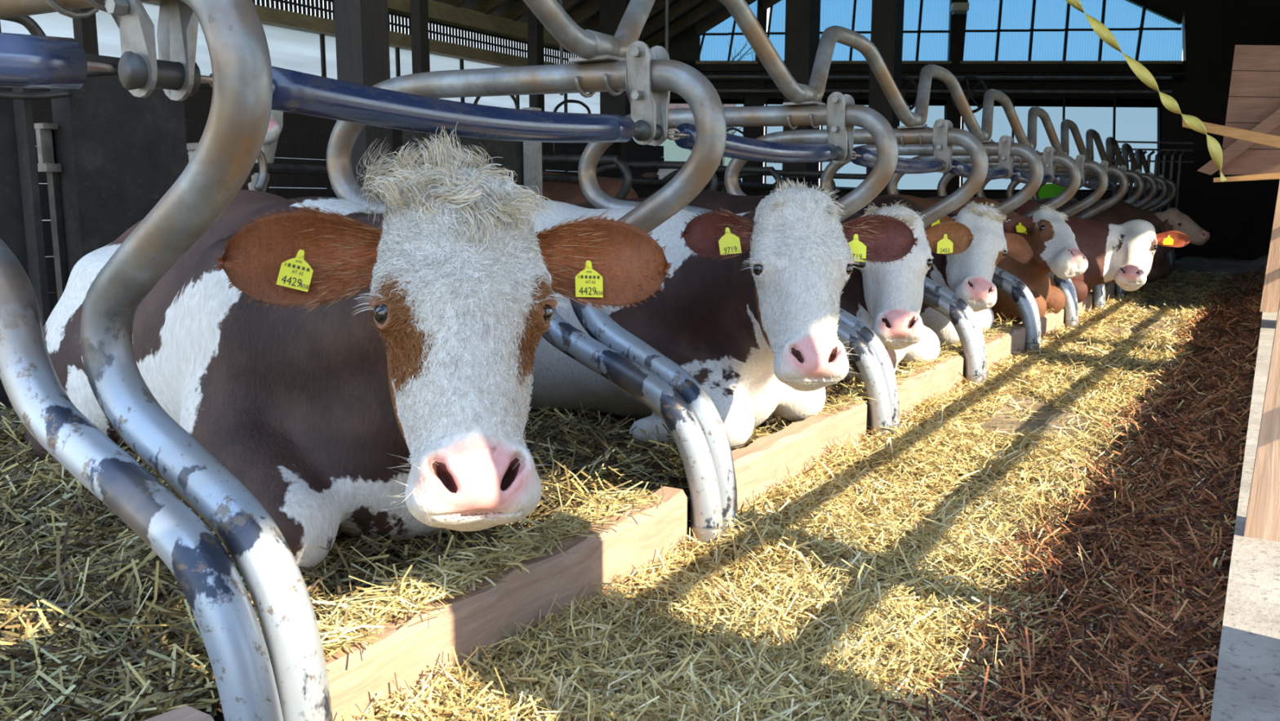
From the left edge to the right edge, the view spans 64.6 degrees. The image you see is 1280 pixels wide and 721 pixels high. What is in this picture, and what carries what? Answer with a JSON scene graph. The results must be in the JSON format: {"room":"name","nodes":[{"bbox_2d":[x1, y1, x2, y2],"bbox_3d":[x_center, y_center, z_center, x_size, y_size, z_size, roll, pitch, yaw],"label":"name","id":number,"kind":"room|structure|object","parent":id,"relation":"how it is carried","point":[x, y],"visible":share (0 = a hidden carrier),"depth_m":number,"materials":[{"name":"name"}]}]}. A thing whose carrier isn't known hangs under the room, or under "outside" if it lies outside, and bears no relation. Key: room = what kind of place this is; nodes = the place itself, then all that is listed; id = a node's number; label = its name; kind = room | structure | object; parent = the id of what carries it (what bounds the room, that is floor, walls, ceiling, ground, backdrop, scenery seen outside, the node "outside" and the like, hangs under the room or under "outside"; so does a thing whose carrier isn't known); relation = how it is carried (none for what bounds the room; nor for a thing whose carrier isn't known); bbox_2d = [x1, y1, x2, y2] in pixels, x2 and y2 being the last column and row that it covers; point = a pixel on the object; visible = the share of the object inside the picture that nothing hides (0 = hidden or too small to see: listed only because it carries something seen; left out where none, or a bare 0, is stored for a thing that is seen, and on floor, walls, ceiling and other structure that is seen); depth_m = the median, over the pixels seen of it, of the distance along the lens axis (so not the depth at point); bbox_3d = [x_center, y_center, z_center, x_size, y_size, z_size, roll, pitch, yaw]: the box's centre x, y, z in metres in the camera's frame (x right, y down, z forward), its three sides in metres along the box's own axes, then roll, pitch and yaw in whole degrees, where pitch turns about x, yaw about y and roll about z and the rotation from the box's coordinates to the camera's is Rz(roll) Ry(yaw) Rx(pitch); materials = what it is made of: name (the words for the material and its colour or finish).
{"room":"farm building","nodes":[
{"label":"farm building","id":0,"kind":"room"},
{"bbox_2d":[0,15,118,76],"bbox_3d":[-1.793,-0.958,3.068,0.036,0.178,0.422,5,10,31],"label":"bar","id":1,"kind":"object","parent":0,"point":[33,27],"visible":0.27,"depth_m":3.02,"materials":[{"name":"metal"}]},
{"bbox_2d":[0,2,599,293],"bbox_3d":[-3.921,-1.749,8.702,0.020,2.450,14.924,5,10,31],"label":"wall","id":2,"kind":"structure","parent":0,"point":[298,51],"depth_m":9.58,"materials":[{"name":"white"}]},
{"bbox_2d":[320,34,330,188],"bbox_3d":[-3.079,-1.948,9.995,0.030,2.450,0.035,5,10,31],"label":"batten","id":3,"kind":"object","parent":2,"relation":"attached to","point":[322,50],"visible":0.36,"depth_m":9.83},
{"bbox_2d":[141,0,557,66],"bbox_3d":[-3.862,-3.019,8.469,0.160,0.130,14.924,5,10,31],"label":"trim","id":4,"kind":"structure","parent":2,"relation":"attached to","point":[272,16],"depth_m":10.51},
{"bbox_2d":[252,0,580,63],"bbox_3d":[-3.921,-3.197,8.479,0.020,0.220,14.924,5,10,31],"label":"louvres","id":5,"kind":"object","parent":4,"relation":"on","point":[551,55],"visible":0.31,"depth_m":11.33,"materials":[{"name":"black"}]},
{"bbox_2d":[395,47,400,76],"bbox_3d":[-2.552,-2.077,10.834,0.030,2.450,0.035,5,10,31],"label":"batten","id":6,"kind":"object","parent":2,"relation":"attached to","point":[397,49],"visible":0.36,"depth_m":10.66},
{"bbox_2d":[459,58,464,102],"bbox_3d":[-2.024,-2.207,11.674,0.030,2.450,0.035,5,10,31],"label":"batten","id":7,"kind":"object","parent":2,"relation":"attached to","point":[461,60],"visible":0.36,"depth_m":11.49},
{"bbox_2d":[564,93,567,171],"bbox_3d":[-0.969,-2.465,13.353,0.030,2.450,0.035,5,10,31],"label":"batten","id":8,"kind":"object","parent":2,"relation":"attached to","point":[565,94],"visible":0.02,"depth_m":13.20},
{"bbox_2d":[670,88,1172,93],"bbox_3d":[3.751,-3.828,14.385,7.604,0.060,0.040,0,9,0],"label":"pipe","id":9,"kind":"object","parent":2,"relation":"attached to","point":[717,90],"visible":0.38,"depth_m":14.37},
{"bbox_2d":[704,75,1172,79],"bbox_3d":[3.743,-4.015,14.356,7.589,0.060,0.040,0,9,0],"label":"pipe","id":10,"kind":"object","parent":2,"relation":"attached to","point":[706,76],"visible":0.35,"depth_m":14.34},
{"bbox_2d":[433,0,781,48],"bbox_3d":[2.928,-4.908,9.171,11.420,2.728,19.758,5,10,31],"label":"roof","id":11,"kind":"structure","parent":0,"point":[682,14],"depth_m":13.53,"materials":[{"name":"wood"}]},
{"bbox_2d":[558,0,564,95],"bbox_3d":[-0.564,-3.197,7.096,0.026,2.600,0.026,-6,11,-35],"label":"hanging rod","id":12,"kind":"object","parent":11,"relation":"hanging from","point":[560,2],"visible":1,"depth_m":7.24,"materials":[{"name":"metal"}]},
{"bbox_2d":[665,0,668,52],"bbox_3d":[0.204,-3.273,7.590,0.026,2.600,0.026,-6,11,-35],"label":"hanging rod","id":13,"kind":"object","parent":11,"relation":"hanging from","point":[666,1],"visible":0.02,"depth_m":7.69,"materials":[{"name":"metal"}]},
{"bbox_2d":[660,0,1279,260],"bbox_3d":[5.363,-4.726,14.712,11.268,6.772,0.180,0,9,0],"label":"wall","id":14,"kind":"structure","parent":0,"point":[1238,216],"depth_m":14.79,"materials":[{"name":"concrete"}]},
{"bbox_2d":[387,0,567,50],"bbox_3d":[-3.853,-3.388,8.407,0.180,0.180,14.924,5,10,31],"label":"trim","id":15,"kind":"structure","parent":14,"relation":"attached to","point":[439,12],"depth_m":11.41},
{"bbox_2d":[695,0,757,63],"bbox_3d":[1.303,-4.792,14.622,0.994,0.985,0.062,0,9,0],"label":"window","id":16,"kind":"structure","parent":14,"relation":"in","point":[724,43],"depth_m":14.67,"materials":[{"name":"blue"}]},
{"bbox_2d":[765,0,786,63],"bbox_3d":[2.062,-4.941,14.599,0.543,1.287,0.062,0,9,0],"label":"window","id":17,"kind":"structure","parent":14,"relation":"in","point":[775,33],"depth_m":14.63,"materials":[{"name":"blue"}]},
{"bbox_2d":[819,0,871,63],"bbox_3d":[3.016,-5.041,14.584,1.131,1.490,0.062,0,9,0],"label":"window","id":18,"kind":"structure","parent":14,"relation":"in","point":[855,15],"depth_m":14.62,"materials":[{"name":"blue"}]},
{"bbox_2d":[647,97,1161,191],"bbox_3d":[3.854,-3.165,14.867,7.713,1.332,0.030,0,9,0],"label":"window","id":19,"kind":"structure","parent":14,"relation":"in","point":[1121,119],"depth_m":14.83,"materials":[{"name":"white"}]},
{"bbox_2d":[901,75,918,110],"bbox_3d":[3.586,-3.650,13.906,0.514,0.514,0.100,0,9,0],"label":"fan","id":20,"kind":"object","parent":14,"relation":"attached to","point":[912,81],"visible":0.35,"depth_m":13.88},
{"bbox_2d":[902,0,951,63],"bbox_3d":[4.125,-5.041,14.584,0.878,1.490,0.062,0,9,0],"label":"window","id":21,"kind":"structure","parent":14,"relation":"in","point":[926,23],"depth_m":14.64,"materials":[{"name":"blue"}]},
{"bbox_2d":[950,2,968,14],"bbox_3d":[4.456,-4.905,14.118,0.220,0.140,0.140,0,9,0],"label":"lamp","id":22,"kind":"object","parent":14,"relation":"attached to","point":[957,8],"visible":1,"depth_m":14.05,"materials":[{"name":"grey"}]},
{"bbox_2d":[951,75,987,113],"bbox_3d":[4.529,-3.650,13.906,0.514,0.514,0.100,0,9,0],"label":"fan","id":23,"kind":"object","parent":14,"relation":"attached to","point":[970,94],"visible":0.62,"depth_m":13.88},
{"bbox_2d":[960,0,1190,63],"bbox_3d":[6.297,-5.041,14.584,3.316,1.490,0.062,0,9,0],"label":"window","id":24,"kind":"structure","parent":14,"relation":"in","point":[994,31],"depth_m":14.65,"materials":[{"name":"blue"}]},
{"bbox_2d":[687,313,1262,717],"bbox_3d":[1.352,-0.644,9.771,20.000,0.060,30.000,5,10,31],"label":"floor","id":25,"kind":"structure","parent":0,"point":[1251,375],"depth_m":2.68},
{"bbox_2d":[11,87,50,327],"bbox_3d":[-2.126,-0.381,3.563,0.070,1.310,0.025,5,10,31],"label":"concrete post","id":26,"kind":"object","parent":25,"relation":"on","point":[23,113],"visible":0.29,"depth_m":3.52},
{"bbox_2d":[0,89,71,99],"bbox_3d":[-2.069,-0.897,3.394,0.024,0.050,0.324,5,10,31],"label":"cable","id":27,"kind":"object","parent":26,"relation":"attached to","point":[64,93],"visible":0.99,"depth_m":3.42,"materials":[{"name":"metal"}]},
{"bbox_2d":[33,122,67,301],"bbox_3d":[-2.175,-0.323,3.828,0.060,1.114,0.096,5,10,31],"label":"post","id":28,"kind":"object","parent":25,"relation":"on","point":[46,147],"visible":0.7,"depth_m":3.77,"materials":[{"name":"metal"}]},
{"bbox_2d":[71,7,98,54],"bbox_3d":[-3.273,-1.813,5.994,0.090,3.400,0.090,5,10,31],"label":"column","id":29,"kind":"structure","parent":25,"relation":"on","point":[85,29],"depth_m":5.95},
{"bbox_2d":[0,53,187,410],"bbox_3d":[-2.096,-0.451,3.822,0.120,1.368,0.826,5,10,31],"label":"wall","id":30,"kind":"structure","parent":25,"relation":"on","point":[118,152],"depth_m":3.79,"materials":[{"name":"concrete"}]},
{"bbox_2d":[0,0,333,720],"bbox_3d":[-0.941,-0.005,1.544,1.316,1.180,0.150,5,10,31],"label":"divider","id":31,"kind":"object","parent":25,"relation":"on","point":[282,675],"visible":1,"depth_m":1.32,"materials":[{"name":"metal"}]},
{"bbox_2d":[0,32,113,89],"bbox_3d":[-0.944,-0.277,0.775,0.060,0.076,1.121,5,10,31],"label":"rail","id":32,"kind":"object","parent":31,"relation":"attached to","point":[26,60],"visible":1,"depth_m":1.15,"materials":[{"name":"metal"}]},
{"bbox_2d":[200,66,637,142],"bbox_3d":[-0.305,-0.433,1.790,0.060,0.076,1.121,5,10,31],"label":"rail","id":33,"kind":"object","parent":31,"relation":"attached to","point":[294,91],"visible":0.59,"depth_m":1.68,"materials":[{"name":"metal"}]},
{"bbox_2d":[523,0,597,57],"bbox_3d":[-0.460,-0.774,1.802,0.133,0.328,1.241,5,10,31],"label":"rail","id":34,"kind":"object","parent":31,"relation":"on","point":[578,41],"visible":0.98,"depth_m":2.21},
{"bbox_2d":[186,142,267,191],"bbox_3d":[-1.969,-0.467,4.792,0.423,1.106,0.164,2,9,12],"label":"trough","id":35,"kind":"object","parent":25,"relation":"on","point":[191,147],"visible":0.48,"depth_m":4.73,"materials":[{"name":"metal"}]},
{"bbox_2d":[188,149,195,161],"bbox_3d":[-2.011,-0.901,4.735,0.300,0.171,0.009,5,10,31],"label":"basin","id":36,"kind":"object","parent":35,"relation":"in","point":[191,152],"depth_m":4.79,"materials":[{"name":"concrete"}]},
{"bbox_2d":[187,100,283,192],"bbox_3d":[-2.551,-0.842,5.977,2.201,1.439,0.614,8,12,42],"label":"cow","id":37,"kind":"object","parent":25,"relation":"on","point":[275,126],"visible":0.06,"depth_m":5.30},
{"bbox_2d":[333,0,394,197],"bbox_3d":[-1.296,-1.862,4.671,0.170,3.900,0.170,5,10,31],"label":"column","id":38,"kind":"structure","parent":25,"relation":"on","point":[361,26],"depth_m":4.68,"materials":[{"name":"wood"}]},
{"bbox_2d":[30,83,724,313],"bbox_3d":[-2.107,-1.544,9.603,0.056,1.770,13.700,5,10,31],"label":"wall","id":39,"kind":"structure","parent":25,"relation":"on","point":[302,136],"depth_m":8.33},
{"bbox_2d":[473,95,519,108],"bbox_3d":[-1.477,-2.478,10.404,0.036,0.644,0.761,5,10,31],"label":"bar","id":40,"kind":"object","parent":39,"relation":"attached to","point":[513,97],"visible":0.2,"depth_m":10.59,"materials":[{"name":"metal"}]},
{"bbox_2d":[551,99,591,154],"bbox_3d":[-0.769,-2.646,11.531,0.036,0.639,0.763,5,10,31],"label":"bar","id":41,"kind":"object","parent":39,"relation":"attached to","point":[565,101],"visible":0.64,"depth_m":11.38,"materials":[{"name":"metal"}]},
{"bbox_2d":[409,0,430,73],"bbox_3d":[-1.717,-2.018,7.986,0.096,3.200,0.096,5,10,31],"label":"column","id":42,"kind":"structure","parent":25,"relation":"on","point":[419,8],"depth_m":7.88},
{"bbox_2d":[402,129,524,191],"bbox_3d":[-0.930,-0.667,5.688,0.120,1.228,0.942,5,10,31],"label":"wall","id":43,"kind":"structure","parent":25,"relation":"on","point":[511,153],"depth_m":5.65,"materials":[{"name":"concrete"}]},
{"bbox_2d":[0,320,1017,720],"bbox_3d":[1.851,-0.433,7.406,2.350,0.098,16.500,5,10,31],"label":"bed","id":44,"kind":"object","parent":25,"relation":"on","point":[219,717],"depth_m":2.56,"materials":[{"name":"plant"}]},
{"bbox_2d":[23,121,674,573],"bbox_3d":[-0.780,-0.082,2.384,0.938,0.835,2.180,-8,12,-42],"label":"cow","id":45,"kind":"object","parent":44,"relation":"on","point":[348,362],"visible":0.98,"depth_m":1.78},
{"bbox_2d":[0,282,1115,720],"bbox_3d":[0.969,-0.265,5.918,2.350,0.233,11.074,5,10,31],"label":"straw","id":46,"kind":"object","parent":44,"relation":"on","point":[162,682],"visible":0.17,"depth_m":1.78,"materials":[{"name":"plant"}]},
{"bbox_2d":[887,194,1088,322],"bbox_3d":[1.771,-0.653,6.332,2.018,0.764,0.980,5,10,31],"label":"cow","id":47,"kind":"object","parent":46,"relation":"on","point":[1052,242],"visible":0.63,"depth_m":5.73},
{"bbox_2d":[528,177,918,449],"bbox_3d":[-0.105,-0.172,3.199,2.120,0.766,0.905,7,11,39],"label":"cow","id":48,"kind":"object","parent":44,"relation":"on","point":[748,307],"visible":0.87,"depth_m":2.65},
{"bbox_2d":[575,189,974,382],"bbox_3d":[0.422,-0.342,4.314,2.029,0.762,1.007,5,10,31],"label":"cow","id":49,"kind":"object","parent":44,"relation":"on","point":[888,298],"visible":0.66,"depth_m":3.62},
{"bbox_2d":[829,195,1033,346],"bbox_3d":[0.988,-0.498,5.319,2.051,0.765,0.975,7,11,37],"label":"cow","id":50,"kind":"object","parent":44,"relation":"on","point":[969,273],"visible":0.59,"depth_m":4.63},
{"bbox_2d":[924,195,1189,302],"bbox_3d":[2.557,-0.788,7.206,2.419,0.763,0.972,4,10,24],"label":"cow","id":51,"kind":"object","parent":44,"relation":"on","point":[1122,255],"visible":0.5,"depth_m":6.98},
{"bbox_2d":[1033,197,1209,282],"bbox_3d":[4.005,-1.104,9.260,2.117,0.763,0.954,6,10,33],"label":"cow","id":52,"kind":"object","parent":44,"relation":"on","point":[1172,219],"visible":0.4,"depth_m":8.78},
{"bbox_2d":[522,106,542,199],"bbox_3d":[-0.624,-0.780,5.948,0.070,1.371,0.084,5,10,31],"label":"concrete post","id":53,"kind":"object","parent":25,"relation":"on","point":[532,151],"visible":0.36,"depth_m":5.87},
{"bbox_2d":[326,40,741,550],"bbox_3d":[-0.303,-0.161,2.560,1.316,1.180,0.150,5,10,31],"label":"divider","id":54,"kind":"object","parent":25,"relation":"on","point":[648,76],"visible":0.73,"depth_m":2.33,"materials":[{"name":"metal"}]},
{"bbox_2d":[580,0,806,102],"bbox_3d":[0.178,-0.931,2.818,0.133,0.328,1.241,5,10,31],"label":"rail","id":55,"kind":"object","parent":54,"relation":"on","point":[631,25],"visible":0.84,"depth_m":3.02,"materials":[{"name":"metal"}]},
{"bbox_2d":[667,123,837,163],"bbox_3d":[0.333,-0.590,2.806,0.060,0.076,1.121,5,10,31],"label":"rail","id":56,"kind":"object","parent":54,"relation":"attached to","point":[737,147],"visible":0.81,"depth_m":2.78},
{"bbox_2d":[527,6,545,170],"bbox_3d":[-1.161,-2.452,11.460,0.122,3.000,0.122,5,10,31],"label":"column","id":57,"kind":"structure","parent":25,"relation":"on","point":[535,28],"depth_m":11.26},
{"bbox_2d":[542,154,632,199],"bbox_3d":[-0.544,-0.814,6.887,1.279,1.160,0.130,5,10,31],"label":"divider","id":58,"kind":"object","parent":25,"relation":"on","point":[616,160],"visible":0.19,"depth_m":6.57,"materials":[{"name":"metal"}]},
{"bbox_2d":[599,0,642,177],"bbox_3d":[-0.233,-3.228,12.555,0.377,4.200,0.377,5,10,31],"label":"column","id":59,"kind":"structure","parent":25,"relation":"on","point":[611,12],"depth_m":12.36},
{"bbox_2d":[595,160,718,191],"bbox_3d":[0.089,-0.969,7.894,1.279,1.160,0.130,5,10,31],"label":"divider","id":60,"kind":"object","parent":25,"relation":"on","point":[600,170],"visible":0.12,"depth_m":7.77,"materials":[{"name":"metal"}]},
{"bbox_2d":[143,253,1175,720],"bbox_3d":[2.992,-0.337,6.947,0.089,0.193,15.590,5,10,31],"label":"kerb","id":61,"kind":"object","parent":25,"relation":"on","point":[411,647],"visible":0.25,"depth_m":1.93,"materials":[{"name":"brown wood"}]},
{"bbox_2d":[662,165,783,191],"bbox_3d":[0.722,-1.124,8.902,1.279,1.160,0.130,5,10,31],"label":"divider","id":62,"kind":"object","parent":25,"relation":"on","point":[762,170],"visible":0.13,"depth_m":8.63,"materials":[{"name":"metal"}]},
{"bbox_2d":[249,162,901,192],"bbox_3d":[0.701,-1.589,9.142,0.050,0.050,10.500,5,10,31],"label":"rail","id":63,"kind":"object","parent":62,"relation":"attached to","point":[277,168],"visible":0.42,"depth_m":7.06,"materials":[{"name":"metal"}]},
{"bbox_2d":[577,91,902,439],"bbox_3d":[0.336,-0.318,3.575,1.316,1.180,0.150,5,10,31],"label":"divider","id":64,"kind":"object","parent":25,"relation":"on","point":[840,115],"visible":0.52,"depth_m":3.33,"materials":[{"name":"metal"}]},
{"bbox_2d":[792,25,916,126],"bbox_3d":[0.817,-1.087,3.834,0.133,0.328,1.241,5,10,31],"label":"rail","id":65,"kind":"object","parent":64,"relation":"on","point":[815,89],"visible":0.93,"depth_m":3.84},
{"bbox_2d":[850,146,942,173],"bbox_3d":[0.972,-0.746,3.822,0.060,0.076,1.121,5,10,31],"label":"rail","id":66,"kind":"object","parent":64,"relation":"attached to","point":[863,157],"visible":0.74,"depth_m":3.83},
{"bbox_2d":[720,169,835,192],"bbox_3d":[1.355,-1.279,9.909,1.279,1.160,0.130,5,10,31],"label":"divider","id":67,"kind":"object","parent":25,"relation":"on","point":[782,172],"visible":0.1,"depth_m":9.73,"materials":[{"name":"metal"}]},
{"bbox_2d":[782,0,820,185],"bbox_3d":[1.779,-3.509,11.095,0.287,5.200,0.287,5,10,31],"label":"column","id":68,"kind":"structure","parent":25,"relation":"on","point":[802,17],"depth_m":10.99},
{"bbox_2d":[773,173,868,183],"bbox_3d":[1.989,-1.434,10.916,1.279,1.160,0.130,5,10,31],"label":"divider","id":69,"kind":"object","parent":25,"relation":"on","point":[837,175],"visible":0.06,"depth_m":10.72,"materials":[{"name":"metal"}]},
{"bbox_2d":[724,118,989,386],"bbox_3d":[0.974,-0.474,4.591,1.316,1.180,0.150,5,10,31],"label":"divider","id":70,"kind":"object","parent":25,"relation":"on","point":[943,135],"visible":0.6,"depth_m":4.34,"materials":[{"name":"metal"}]},
{"bbox_2d":[906,63,985,141],"bbox_3d":[1.455,-1.244,4.850,0.133,0.328,1.241,5,10,31],"label":"rail","id":71,"kind":"object","parent":70,"relation":"on","point":[929,71],"visible":0.86,"depth_m":4.87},
{"bbox_2d":[947,160,1007,180],"bbox_3d":[1.610,-0.902,4.838,0.060,0.076,1.121,5,10,31],"label":"rail","id":72,"kind":"object","parent":70,"relation":"attached to","point":[957,168],"visible":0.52,"depth_m":4.62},
{"bbox_2d":[480,253,1268,719],"bbox_3d":[4.044,-0.420,7.628,1.085,0.139,16.785,5,10,31],"label":"litter","id":73,"kind":"object","parent":25,"relation":"on","point":[1187,264],"visible":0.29,"depth_m":3.79,"materials":[{"name":"plant"}]},
{"bbox_2d":[339,265,1266,720],"bbox_3d":[3.158,-0.239,6.154,1.166,0.232,12.357,5,10,31],"label":"straw","id":74,"kind":"object","parent":73,"relation":"on","point":[1006,673],"visible":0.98,"depth_m":2.04,"materials":[{"name":"plant"}]},
{"bbox_2d":[866,0,904,195],"bbox_3d":[2.705,-3.509,11.095,0.271,5.200,0.271,5,10,31],"label":"column","id":75,"kind":"structure","parent":25,"relation":"on","point":[887,15],"depth_m":11.00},
{"bbox_2d":[819,134,1044,352],"bbox_3d":[1.613,-0.630,5.607,1.316,1.180,0.150,5,10,31],"label":"divider","id":76,"kind":"object","parent":25,"relation":"on","point":[1006,148],"visible":0.59,"depth_m":5.35,"materials":[{"name":"metal"}]},
{"bbox_2d":[981,88,1031,147],"bbox_3d":[2.094,-1.400,5.866,0.133,0.328,1.241,5,10,31],"label":"rail","id":77,"kind":"object","parent":76,"relation":"on","point":[990,95],"visible":0.76,"depth_m":5.86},
{"bbox_2d":[1008,168,1051,183],"bbox_3d":[2.249,-1.059,5.854,0.060,0.076,1.121,5,10,31],"label":"rail","id":78,"kind":"object","parent":76,"relation":"attached to","point":[1018,175],"visible":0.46,"depth_m":5.62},
{"bbox_2d":[887,146,1082,329],"bbox_3d":[2.251,-0.787,6.623,1.316,1.180,0.150,5,10,31],"label":"divider","id":79,"kind":"object","parent":25,"relation":"on","point":[1049,157],"visible":0.46,"depth_m":6.35,"materials":[{"name":"metal"}]},
{"bbox_2d":[1026,106,1065,154],"bbox_3d":[2.732,-1.556,6.882,0.133,0.328,1.241,5,10,31],"label":"rail","id":80,"kind":"object","parent":79,"relation":"on","point":[1034,112],"visible":0.78,"depth_m":6.88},
{"bbox_2d":[1052,173,1082,186],"bbox_3d":[2.887,-1.215,6.870,0.060,0.076,1.121,5,10,31],"label":"rail","id":81,"kind":"object","parent":79,"relation":"attached to","point":[1059,180],"visible":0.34,"depth_m":6.62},
{"bbox_2d":[937,154,1108,310],"bbox_3d":[2.890,-0.943,7.639,1.316,1.180,0.150,5,10,31],"label":"divider","id":82,"kind":"object","parent":25,"relation":"on","point":[1098,291],"visible":0.34,"depth_m":7.36,"materials":[{"name":"metal"}]},
{"bbox_2d":[1060,119,1090,159],"bbox_3d":[3.371,-1.713,7.897,0.133,0.328,1.241,5,10,31],"label":"rail","id":83,"kind":"object","parent":82,"relation":"on","point":[1065,124],"visible":0.67,"depth_m":7.88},
{"bbox_2d":[1082,178,1098,189],"bbox_3d":[3.526,-1.372,7.886,0.060,0.076,1.121,5,10,31],"label":"rail","id":84,"kind":"object","parent":82,"relation":"attached to","point":[1090,184],"visible":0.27,"depth_m":7.66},
{"bbox_2d":[975,160,1128,297],"bbox_3d":[3.529,-1.099,8.655,1.316,1.180,0.150,5,10,31],"label":"divider","id":85,"kind":"object","parent":25,"relation":"on","point":[1117,171],"visible":0.27,"depth_m":8.39,"materials":[{"name":"metal"}]},
{"bbox_2d":[1085,128,1111,164],"bbox_3d":[4.009,-1.869,8.913,0.133,0.328,1.241,5,10,31],"label":"rail","id":86,"kind":"object","parent":85,"relation":"on","point":[1091,134],"visible":0.66,"depth_m":8.88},
{"bbox_2d":[1106,182,1119,191],"bbox_3d":[4.164,-1.528,8.901,0.060,0.076,1.121,5,10,31],"label":"rail","id":87,"kind":"object","parent":85,"relation":"attached to","point":[1112,187],"visible":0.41,"depth_m":8.72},
{"bbox_2d":[1006,164,1145,204],"bbox_3d":[4.167,-1.256,9.671,1.316,1.180,0.150,5,10,31],"label":"divider","id":88,"kind":"object","parent":25,"relation":"on","point":[1139,179],"visible":0.2,"depth_m":9.37,"materials":[{"name":"metal"}]},
{"bbox_2d":[1105,136,1125,167],"bbox_3d":[4.648,-2.025,9.929,0.133,0.328,1.241,5,10,31],"label":"rail","id":89,"kind":"object","parent":88,"relation":"on","point":[1111,143],"visible":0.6,"depth_m":9.91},
{"bbox_2d":[1127,185,1137,192],"bbox_3d":[4.803,-1.684,9.917,0.060,0.076,1.121,5,10,31],"label":"rail","id":90,"kind":"object","parent":88,"relation":"attached to","point":[1131,188],"visible":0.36,"depth_m":9.88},
{"bbox_2d":[1031,168,1158,208],"bbox_3d":[4.806,-1.412,10.686,1.316,1.180,0.150,5,10,31],"label":"divider","id":91,"kind":"object","parent":25,"relation":"on","point":[1151,180],"visible":0.11,"depth_m":10.39,"materials":[{"name":"metal"}]},
{"bbox_2d":[1121,142,1138,170],"bbox_3d":[5.286,-2.182,10.945,0.133,0.328,1.241,5,10,31],"label":"rail","id":92,"kind":"object","parent":91,"relation":"on","point":[1126,149],"visible":0.64,"depth_m":10.90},
{"bbox_2d":[1070,174,1177,267],"bbox_3d":[6.083,-1.725,12.718,1.316,1.180,0.150,5,10,31],"label":"divider","id":93,"kind":"object","parent":25,"relation":"on","point":[1171,255],"visible":0.31,"depth_m":12.43,"materials":[{"name":"metal"}]},
{"bbox_2d":[1087,172,1168,260],"bbox_3d":[5.444,-1.569,11.702,1.316,1.180,0.150,5,10,31],"label":"divider","id":94,"kind":"object","parent":25,"relation":"on","point":[1162,181],"visible":0.11,"depth_m":11.40,"materials":[{"name":"metal"}]},
{"bbox_2d":[1134,148,1150,173],"bbox_3d":[5.925,-2.338,11.961,0.133,0.328,1.241,5,10,31],"label":"rail","id":95,"kind":"object","parent":94,"relation":"on","point":[1140,157],"visible":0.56,"depth_m":12.00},
{"bbox_2d":[1112,140,1193,252],"bbox_3d":[6.765,-2.074,13.441,1.068,1.650,0.044,0,9,0],"label":"gate","id":96,"kind":"object","parent":25,"relation":"on","point":[1156,161],"visible":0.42,"depth_m":13.35,"materials":[{"name":"metal"}]},
{"bbox_2d":[1210,311,1279,720],"bbox_3d":[7.658,-0.495,7.617,5.015,0.300,27.000,5,10,31],"label":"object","id":97,"kind":"object","parent":25,"relation":"on","point":[1247,683],"depth_m":1.29,"materials":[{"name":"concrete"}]},
{"bbox_2d":[1244,299,1279,542],"bbox_3d":[1.074,-0.219,1.556,0.170,1.000,0.170,5,10,31],"label":"wooden board","id":98,"kind":"object","parent":97,"relation":"on","point":[1262,522],"visible":1,"depth_m":1.58,"materials":[{"name":"brown wood"}]},
{"bbox_2d":[1259,181,1279,312],"bbox_3d":[3.181,-0.791,4.943,0.175,1.100,0.228,5,10,31],"label":"fence post","id":99,"kind":"object","parent":97,"relation":"on","point":[1271,291],"visible":1,"depth_m":4.94,"materials":[{"name":"brown wood"}]},
{"bbox_3d":[-0.565,-0.735,9.176,3.050,0.300,6.000,5,10,31],"label":"bed","id":100,"kind":"object","parent":25,"relation":"on","visible":0},
{"bbox_2d":[542,172,638,204],"bbox_3d":[-0.944,-1.080,7.824,2.207,0.790,0.978,5,10,31],"label":"cow","id":101,"kind":"object","parent":100,"relation":"on","point":[572,193],"visible":0.04,"depth_m":7.24},
{"bbox_2d":[640,168,678,179],"bbox_3d":[-0.271,-1.519,10.239,2.071,0.924,0.878,6,11,35],"label":"cow","id":102,"kind":"object","parent":100,"relation":"on","point":[661,173],"visible":0.09,"depth_m":9.57},
{"bbox_2d":[619,175,708,198],"bbox_3d":[-0.311,-1.235,8.831,2.207,0.790,0.978,5,10,31],"label":"cow","id":103,"kind":"object","parent":100,"relation":"on","point":[642,191],"visible":0.02,"depth_m":8.33},
{"bbox_2d":[707,181,809,195],"bbox_3d":[0.913,-1.549,10.872,2.207,0.790,0.978,5,10,31],"label":"cow","id":104,"kind":"object","parent":100,"relation":"on","point":[748,192],"visible":0.02,"depth_m":10.42},
{"bbox_2d":[1029,183,1070,199],"bbox_3d":[4.793,-1.884,11.856,0.539,0.401,0.010,0,9,0],"label":"sheet","id":105,"kind":"object","parent":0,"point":[1047,190],"visible":0.07,"depth_m":11.84,"materials":[{"name":"green"}]},
{"bbox_2d":[1065,0,1226,181],"bbox_3d":[2.821,-1.545,5.671,0.891,1.083,0.060,5,10,31],"label":"barrier tape","id":106,"kind":"object","parent":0,"point":[1215,149],"visible":1,"depth_m":5.64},
{"bbox_2d":[1197,44,1279,175],"bbox_3d":[3.801,-1.507,6.092,0.726,0.789,0.230,5,10,31],"label":"wooden board","id":107,"kind":"object","parent":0,"point":[1255,73],"visible":0.86,"depth_m":6.12,"materials":[{"name":"wood"}]},
{"bbox_2d":[1182,117,1279,147],"bbox_3d":[3.397,-1.219,5.568,0.749,0.254,0.050,5,10,31],"label":"batten","id":108,"kind":"object","parent":107,"relation":"attached to","point":[1272,140],"visible":0.89,"depth_m":5.58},
{"bbox_2d":[1213,172,1279,182],"bbox_3d":[3.476,-1.015,5.550,0.577,0.069,0.050,5,10,31],"label":"batten","id":109,"kind":"object","parent":107,"relation":"attached to","point":[1268,175],"visible":1,"depth_m":5.59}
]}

